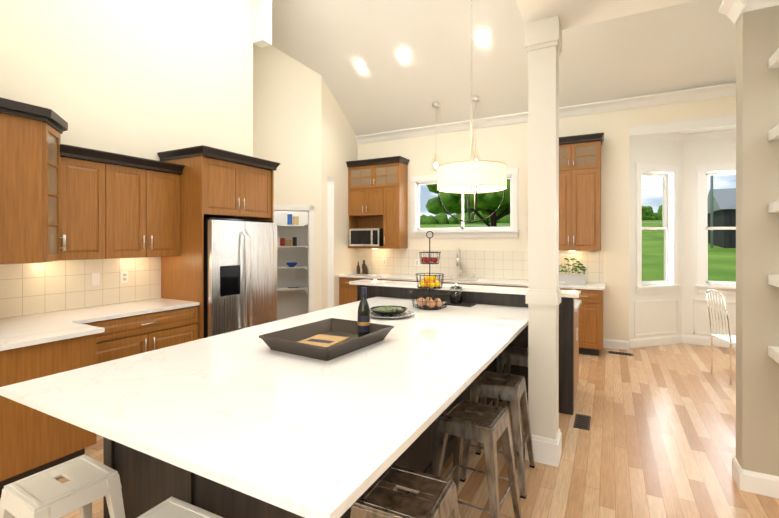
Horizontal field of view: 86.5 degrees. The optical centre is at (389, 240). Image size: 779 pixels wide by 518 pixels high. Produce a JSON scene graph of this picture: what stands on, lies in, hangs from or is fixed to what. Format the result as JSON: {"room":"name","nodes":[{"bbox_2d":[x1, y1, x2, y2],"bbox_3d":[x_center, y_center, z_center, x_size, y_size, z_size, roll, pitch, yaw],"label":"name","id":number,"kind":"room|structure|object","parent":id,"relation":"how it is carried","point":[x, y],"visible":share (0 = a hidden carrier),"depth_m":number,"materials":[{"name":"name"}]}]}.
{"room":"kitchen","nodes":[
{"label":"kitchen","id":0,"kind":"room"},
{"bbox_2d":[0,0,357,318],"bbox_3d":[-2.365,-1.172,5.548,0.897,5.400,5.800,0,0,28],"label":"wall","id":1,"kind":"structure","parent":0,"point":[148,79],"depth_m":4.44,"materials":[{"name":"beige paint"}]},
{"bbox_2d":[0,105,87,263],"bbox_3d":[-2.840,-0.369,3.072,0.606,1.060,0.738,0,0,28],"label":"upper cabinet","id":2,"kind":"object","parent":1,"relation":"attached to","point":[59,201],"depth_m":3.01,"materials":[{"name":"brown wood"}]},
{"bbox_2d":[91,273,99,285],"bbox_3d":[-2.749,0.360,3.873,0.005,0.114,0.070,0,0,28],"label":"light switch","id":3,"kind":"object","parent":1,"relation":"attached to","point":[95,278],"depth_m":3.87,"materials":[{"name":"white plastic"}]},
{"bbox_2d":[88,157,115,258],"bbox_3d":[-2.718,-0.276,3.596,0.328,0.873,0.417,0,0,28],"label":"upper cabinet","id":4,"kind":"object","parent":1,"relation":"attached to","point":[101,170],"depth_m":3.62,"materials":[{"name":"brown wood"}]},
{"bbox_2d":[121,271,127,282],"bbox_3d":[-2.626,0.360,4.102,0.006,0.114,0.070,0,0,28],"label":"electrical outlet plate","id":5,"kind":"object","parent":1,"relation":"attached to","point":[124,274],"depth_m":4.10,"materials":[{"name":"white plastic"}]},
{"bbox_2d":[116,161,182,257],"bbox_3d":[-2.492,-0.277,4.019,0.328,0.873,0.775,0,0,28],"label":"upper cabinet","id":6,"kind":"object","parent":1,"relation":"attached to","point":[147,196],"depth_m":3.97,"materials":[{"name":"brown wood"}]},
{"bbox_2d":[274,178,333,319],"bbox_3d":[-1.900,0.226,7.484,1.590,2.600,1.300,0,0,-17],"label":"wall","id":7,"kind":"structure","parent":0,"point":[291,303],"depth_m":8.02,"materials":[{"name":"white paint"}]},
{"bbox_2d":[277,224,307,293],"bbox_3d":[-1.796,0.313,7.724,1.658,1.225,1.177,0,0,28],"label":"shelf","id":8,"kind":"object","parent":7,"relation":"attached to","point":[298,288],"visible":0.23,"depth_m":7.75,"materials":[{"name":"white wood"}]},
{"bbox_2d":[277,214,298,288],"bbox_3d":[-2.062,0.200,7.812,0.690,1.400,0.250,0,0,-17],"label":"goods","id":9,"kind":"object","parent":8,"relation":"on","point":[281,242],"visible":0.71,"depth_m":7.80,"materials":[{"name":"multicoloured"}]},
{"bbox_2d":[274,205,313,312],"bbox_3d":[-1.662,0.474,6.766,0.647,2.105,0.647,0,0,28],"label":"door frame","id":10,"kind":"structure","parent":7,"relation":"in","point":[310,209],"depth_m":6.85,"materials":[{"name":"white paint"}]},
{"bbox_2d":[0,343,778,517],"bbox_3d":[-0.171,1.581,3.415,10.500,0.100,10.600,0,0,28],"label":"floor","id":11,"kind":"structure","parent":0,"point":[657,439],"depth_m":2.99,"materials":[{"name":"brown wood"}]},
{"bbox_2d":[0,334,99,497],"bbox_3d":[-2.675,1.089,2.906,1.057,0.886,0.598,0,0,28],"label":"base cabinet","id":12,"kind":"object","parent":11,"relation":"on","point":[32,440],"depth_m":2.62,"materials":[{"name":"brown wood"}]},
{"bbox_2d":[0,298,199,349],"bbox_3d":[-2.382,0.630,3.406,1.102,0.030,1.756,0,0,28],"label":"countertop","id":13,"kind":"structure","parent":12,"relation":"on","point":[35,329],"depth_m":3.36,"materials":[{"name":"white stone"}]},
{"bbox_2d":[0,454,124,517],"bbox_3d":[-1.420,1.280,1.798,0.407,0.504,0.407,0,0,28],"label":"stool","id":14,"kind":"object","parent":11,"relation":"on","point":[46,493],"visible":1,"depth_m":1.75,"materials":[{"name":"beige paint"}]},
{"bbox_2d":[100,314,197,362],"bbox_3d":[-2.453,1.088,3.786,0.618,0.886,1.153,0,0,28],"label":"base cabinet","id":15,"kind":"object","parent":11,"relation":"on","point":[116,344],"depth_m":3.68,"materials":[{"name":"brown wood"}]},
{"bbox_2d":[137,497,222,517],"bbox_3d":[-0.812,1.281,1.473,0.407,0.504,0.407,0,0,28],"label":"stool","id":16,"kind":"object","parent":11,"relation":"on","point":[172,507],"visible":1,"depth_m":1.58,"materials":[{"name":"beige paint"}]},
{"bbox_2d":[157,145,279,338],"bbox_3d":[-1.898,0.295,4.712,0.725,2.468,1.078,0,0,28],"label":"tall cabinet","id":17,"kind":"object","parent":11,"relation":"on","point":[216,183],"visible":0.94,"depth_m":4.30,"materials":[{"name":"brown wood"}]},
{"bbox_2d":[204,217,276,337],"bbox_3d":[-1.843,0.647,4.683,0.796,1.765,0.918,0,0,28],"label":"refrigerator","id":18,"kind":"object","parent":11,"relation":"on","point":[240,273],"visible":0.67,"depth_m":4.42,"materials":[{"name":"grey metal"}]},
{"bbox_2d":[70,281,579,517],"bbox_3d":[0.132,1.011,3.239,2.240,1.040,3.564,0,0,28],"label":"kitchen island","id":19,"kind":"object","parent":11,"relation":"on","point":[397,387],"depth_m":2.03,"materials":[{"name":"white stone"}]},
{"bbox_2d":[0,364,403,517],"bbox_3d":[-0.135,0.631,2.749,1.710,0.030,3.200,0,0,28],"label":"island countertop","id":20,"kind":"structure","parent":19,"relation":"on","point":[303,468],"depth_m":1.31,"materials":[{"name":"white stone"}]},
{"bbox_2d":[259,318,393,360],"bbox_3d":[-0.353,0.574,2.457,0.516,0.084,0.636,0,0,32],"label":"woven tray","id":21,"kind":"object","parent":20,"relation":"on","point":[286,340],"visible":0.88,"depth_m":2.43,"materials":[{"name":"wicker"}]},
{"bbox_2d":[299,334,348,346],"bbox_3d":[-0.408,0.599,2.445,0.220,0.014,0.300,0,0,24],"label":"board","id":22,"kind":"object","parent":21,"relation":"on","point":[322,340],"visible":0.79,"depth_m":2.46,"materials":[{"name":"wood"}]},
{"bbox_2d":[357,287,369,336],"bbox_3d":[-0.160,0.449,2.575,0.078,0.317,0.078,0,0,28],"label":"wine bottle","id":23,"kind":"object","parent":21,"relation":"on","point":[363,322],"visible":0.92,"depth_m":2.55,"materials":[{"name":"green glass"}]},
{"bbox_2d":[370,305,413,317],"bbox_3d":[-0.006,0.574,3.405,0.420,0.082,0.420,0,0,28],"label":"bowl","id":24,"kind":"object","parent":20,"relation":"on","point":[388,311],"visible":0.98,"depth_m":3.35,"materials":[{"name":"black ceramic"}]},
{"bbox_2d":[410,231,449,309],"bbox_3d":[0.366,0.263,3.762,0.357,0.701,0.357,0,0,28],"label":"fruit basket stand","id":25,"kind":"object","parent":20,"relation":"on","point":[429,281],"visible":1,"depth_m":3.71,"materials":[{"name":"black metal"}]},
{"bbox_2d":[444,302,475,306],"bbox_3d":[0.671,0.608,3.962,0.270,0.012,0.150,0,0,28],"label":"tray","id":26,"kind":"object","parent":20,"relation":"on","point":[465,304],"visible":0.71,"depth_m":3.91,"materials":[{"name":"black"}]},
{"bbox_2d":[450,283,461,303],"bbox_3d":[0.641,0.502,3.978,0.116,0.198,0.116,0,0,28],"label":"jar","id":27,"kind":"object","parent":26,"relation":"on","point":[455,293],"visible":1,"depth_m":3.93,"materials":[{"name":"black glass"}]},
{"bbox_2d":[352,279,579,297],"bbox_3d":[0.656,0.475,4.231,2.350,0.030,0.310,0,0,28],"label":"island countertop","id":28,"kind":"structure","parent":19,"relation":"on","point":[523,291],"depth_m":4.07,"materials":[{"name":"white stone"}]},
{"bbox_2d":[576,300,581,310],"bbox_3d":[0.840,0.629,4.564,2.290,0.030,0.640,0,0,28],"label":"island countertop","id":29,"kind":"structure","parent":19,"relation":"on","point":[577,304],"depth_m":3.99,"materials":[{"name":"white stone"}]},
{"bbox_2d":[339,277,373,305],"bbox_3d":[-0.332,1.084,7.398,0.955,0.886,0.618,0,0,28],"label":"base cabinet","id":30,"kind":"object","parent":11,"relation":"on","point":[347,292],"depth_m":7.26,"materials":[{"name":"brown wood"}]},
{"bbox_2d":[350,464,459,517],"bbox_3d":[0.060,1.221,1.512,0.418,0.624,0.418,0,0,28],"label":"stool","id":31,"kind":"object","parent":11,"relation":"on","point":[382,497],"visible":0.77,"depth_m":1.48,"materials":[{"name":"grey metal"}]},
{"bbox_2d":[436,277,461,283],"bbox_3d":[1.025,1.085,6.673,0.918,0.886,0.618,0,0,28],"label":"sink","id":32,"kind":"object","parent":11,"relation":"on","point":[447,280],"depth_m":6.54,"materials":[{"name":"white ceramic"}]},
{"bbox_2d":[431,399,520,517],"bbox_3d":[0.450,1.220,2.199,0.424,0.624,0.424,0,0,28],"label":"stool","id":33,"kind":"object","parent":11,"relation":"on","point":[488,426],"visible":0.83,"depth_m":2.13,"materials":[{"name":"grey metal"}]},
{"bbox_2d":[460,370,534,498],"bbox_3d":[0.719,1.219,2.724,0.411,0.624,0.411,0,0,28],"label":"stool","id":34,"kind":"object","parent":11,"relation":"on","point":[511,388],"visible":0.9,"depth_m":2.63,"materials":[{"name":"grey metal"}]},
{"bbox_2d":[492,346,527,407],"bbox_3d":[1.077,1.219,3.406,0.418,0.624,0.418,0,0,28],"label":"stool","id":35,"kind":"object","parent":11,"relation":"on","point":[508,356],"visible":0.19,"depth_m":3.33,"materials":[{"name":"grey metal"}]},
{"bbox_2d":[502,285,527,287],"bbox_3d":[1.912,1.085,6.200,0.568,0.886,0.618,0,0,28],"label":"base cabinet","id":36,"kind":"object","parent":11,"relation":"on","point":[521,286],"depth_m":5.90,"materials":[{"name":"brown wood"}]},
{"bbox_2d":[525,16,561,466],"bbox_3d":[1.096,0.006,2.941,0.220,3.050,0.220,0,0,28],"label":"column","id":37,"kind":"structure","parent":11,"relation":"on","point":[543,42],"depth_m":2.86,"materials":[{"name":"beige paint"}]},
{"bbox_2d":[573,414,590,429],"bbox_3d":[1.630,1.528,3.497,0.120,0.004,0.300,0,0,28],"label":"floor vent","id":38,"kind":"object","parent":11,"relation":"in","point":[581,421],"depth_m":3.48,"materials":[{"name":"brown metal"}]},
{"bbox_2d":[560,289,604,355],"bbox_3d":[2.490,1.085,5.891,0.979,0.886,0.618,0,0,28],"label":"base cabinet","id":39,"kind":"object","parent":11,"relation":"on","point":[591,323],"depth_m":5.46,"materials":[{"name":"brown wood"}]},
{"bbox_2d":[338,273,604,288],"bbox_3d":[1.091,0.627,6.628,4.192,0.030,0.638,0,0,28],"label":"countertop","id":40,"kind":"structure","parent":39,"relation":"on","point":[388,277],"depth_m":6.36,"materials":[{"name":"white stone"}]},
{"bbox_2d":[362,260,365,273],"bbox_3d":[-0.472,0.484,7.668,0.084,0.252,0.082,0,0,28],"label":"decorative bottle","id":41,"kind":"object","parent":40,"relation":"on","point":[363,264],"depth_m":7.64,"materials":[{"name":"orange glass"}]},
{"bbox_2d":[364,265,367,273],"bbox_3d":[-0.417,0.534,7.581,0.060,0.152,0.058,0,0,28],"label":"decorative bottle","id":42,"kind":"object","parent":40,"relation":"on","point":[364,269],"depth_m":7.57,"materials":[{"name":"orange glass"}]},
{"bbox_2d":[453,248,468,277],"bbox_3d":[1.142,0.365,6.785,0.260,0.492,0.206,0,0,28],"label":"sink faucet","id":43,"kind":"object","parent":40,"relation":"on","point":[460,266],"visible":1,"depth_m":6.83,"materials":[{"name":"silver metal"}]},
{"bbox_2d":[559,254,586,284],"bbox_3d":[2.578,0.399,5.875,0.402,0.425,0.240,0,0,28],"label":"planter","id":44,"kind":"object","parent":40,"relation":"on","point":[572,278],"visible":0.98,"depth_m":5.82,"materials":[{"name":"grey ceramic"}]},
{"bbox_2d":[608,351,633,355],"bbox_3d":[3.132,1.526,5.608,0.300,0.004,0.120,0,0,28],"label":"floor vent","id":45,"kind":"object","parent":11,"relation":"in","point":[612,352],"depth_m":5.59,"materials":[{"name":"brown metal"}]},
{"bbox_2d":[706,289,735,384],"bbox_3d":[3.836,1.033,4.535,0.524,0.995,0.458,0,0,13],"label":"chair","id":46,"kind":"object","parent":11,"relation":"on","point":[730,339],"visible":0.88,"depth_m":4.58,"materials":[{"name":"white plastic"}]},
{"bbox_2d":[272,0,735,135],"bbox_3d":[-0.368,-2.887,2.807,9.920,2.004,8.990,0,0,28],"label":"ceiling","id":47,"kind":"structure","parent":0,"point":[335,44],"depth_m":5.84,"materials":[{"name":"white paint"}]},
{"bbox_2d":[253,0,271,47],"bbox_3d":[-1.733,-3.222,5.622,0.200,1.100,0.169,0,0,28],"label":"chase","id":48,"kind":"object","parent":47,"relation":"attached to","point":[262,23],"visible":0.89,"depth_m":5.56,"materials":[{"name":"white paint"}]},
{"bbox_2d":[431,102,440,170],"bbox_3d":[0.761,-1.694,6.769,0.125,1.108,0.125,0,0,-17],"label":"mini pendant light","id":49,"kind":"object","parent":47,"relation":"hanging from","point":[435,104],"depth_m":6.74,"materials":[{"name":"silver metal"}]},
{"bbox_2d":[437,0,506,222],"bbox_3d":[0.747,-1.967,3.772,0.628,3.606,0.628,0,0,28],"label":"pendant chandelier","id":50,"kind":"object","parent":47,"relation":"hanging from","point":[477,176],"visible":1,"depth_m":3.56,"materials":[{"name":"beige fabric"}]},
{"bbox_2d":[472,96,479,159],"bbox_3d":[1.347,-1.691,6.467,0.125,1.101,0.125,0,0,-17],"label":"mini pendant light","id":51,"kind":"object","parent":47,"relation":"hanging from","point":[475,99],"depth_m":6.45,"materials":[{"name":"silver metal"}]},
{"bbox_2d":[357,95,735,340],"bbox_3d":[1.720,-0.373,6.719,9.920,3.800,0.127,0,0,28],"label":"wall","id":52,"kind":"structure","parent":0,"point":[507,145],"depth_m":6.46,"materials":[{"name":"beige paint"}]},
{"bbox_2d":[347,164,369,215],"bbox_3d":[-0.487,-0.918,7.644,0.448,0.928,0.328,0,0,28],"label":"upper cabinet","id":53,"kind":"object","parent":52,"relation":"attached to","point":[358,174],"depth_m":7.50,"materials":[{"name":"brown wood"}]},
{"bbox_2d":[370,160,407,215],"bbox_3d":[-0.055,-0.918,7.413,0.685,0.928,0.328,0,0,28],"label":"upper cabinet","id":54,"kind":"object","parent":52,"relation":"attached to","point":[378,193],"depth_m":7.25,"materials":[{"name":"brown wood"}]},
{"bbox_2d":[382,216,407,247],"bbox_3d":[0.106,-0.159,7.328,0.320,0.590,0.328,0,0,28],"label":"upper cabinet","id":55,"kind":"object","parent":52,"relation":"attached to","point":[395,228],"depth_m":7.20,"materials":[{"name":"brown wood"}]},
{"bbox_2d":[349,228,382,245],"bbox_3d":[-0.382,-0.061,7.519,0.620,0.316,0.377,0,0,28],"label":"microwave","id":56,"kind":"object","parent":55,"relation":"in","point":[367,237],"visible":0.94,"depth_m":7.35,"materials":[{"name":"grey metal"}]},
{"bbox_2d":[409,168,518,237],"bbox_3d":[1.214,-0.596,6.961,1.890,1.085,0.175,0,0,28],"label":"window","id":57,"kind":"structure","parent":52,"relation":"in","point":[512,174],"depth_m":6.98,"materials":[{"name":"white paint"}]},
{"bbox_2d":[355,0,778,143],"bbox_3d":[2.052,-1.688,4.963,7.460,0.567,4.330,0,0,28],"label":"crown molding","id":58,"kind":"structure","parent":52,"relation":"attached to","point":[733,10],"depth_m":5.80,"materials":[{"name":"white paint"}]},
{"bbox_2d":[559,136,601,250],"bbox_3d":[2.637,-0.631,5.975,0.740,1.538,0.328,0,0,28],"label":"upper cabinet","id":59,"kind":"object","parent":52,"relation":"attached to","point":[579,160],"depth_m":5.78,"materials":[{"name":"brown wood"}]},
{"bbox_2d":[516,0,695,29],"bbox_3d":[1.445,-2.640,-0.122,3.720,2.250,5.290,0,0,28],"label":"ceiling","id":60,"kind":"structure","parent":0,"point":[573,13],"depth_m":2.72,"materials":[{"name":"white paint"}]},
{"bbox_2d":[629,138,735,338],"bbox_3d":[4.913,-0.072,5.556,3.140,3.200,0.830,0,0,28],"label":"wall","id":61,"kind":"structure","parent":0,"point":[687,158],"depth_m":6.07,"materials":[{"name":"white paint"}]},
{"bbox_2d":[634,163,680,335],"bbox_3d":[3.900,0.130,6.026,0.633,2.475,0.633,0,0,28],"label":"window","id":62,"kind":"structure","parent":61,"relation":"in","point":[668,174],"depth_m":6.11,"materials":[{"name":"white paint"}]},
{"bbox_2d":[603,335,778,498],"bbox_3d":[0.815,1.469,2.651,7.460,0.125,9.580,0,0,28],"label":"baseboard","id":63,"kind":"structure","parent":61,"relation":"attached to","point":[757,483],"depth_m":5.79,"materials":[{"name":"white paint"}]},
{"bbox_2d":[693,163,735,334],"bbox_3d":[5.118,0.131,5.818,1.385,2.475,0.175,0,0,28],"label":"window","id":64,"kind":"structure","parent":61,"relation":"in","point":[703,171],"depth_m":6.05,"materials":[{"name":"white paint"}]},
{"bbox_2d":[629,114,735,133],"bbox_3d":[4.886,-1.632,5.503,2.970,0.120,0.946,0,0,28],"label":"ceiling","id":65,"kind":"structure","parent":0,"point":[704,129],"depth_m":5.72,"materials":[{"name":"white paint"}]},
{"bbox_2d":[736,6,778,475],"bbox_3d":[3.299,0.007,2.031,2.475,3.050,0.150,0,0,28],"label":"wall","id":66,"kind":"structure","parent":0,"point":[757,261],"depth_m":2.52,"materials":[{"name":"beige paint"}]},
{"bbox_2d":[768,48,778,362],"bbox_3d":[3.224,-0.198,1.815,2.305,1.780,0.298,0,0,28],"label":"built-in shelf","id":67,"kind":"object","parent":66,"relation":"attached to","point":[773,206],"visible":1,"depth_m":2.41,"materials":[{"name":"white wood"}]},
{"label":"outside","id":68,"kind":"structure","parent":0,"visible":0},
{"bbox_2d":[420,175,735,281],"bbox_3d":[149.284,-8.453,226.276,655.374,20.379,660.000,0,0,28],"label":"lawn","id":69,"kind":"structure","parent":68,"point":[721,207],"depth_m":35.08,"materials":[{"name":"green plant"}]}
]}

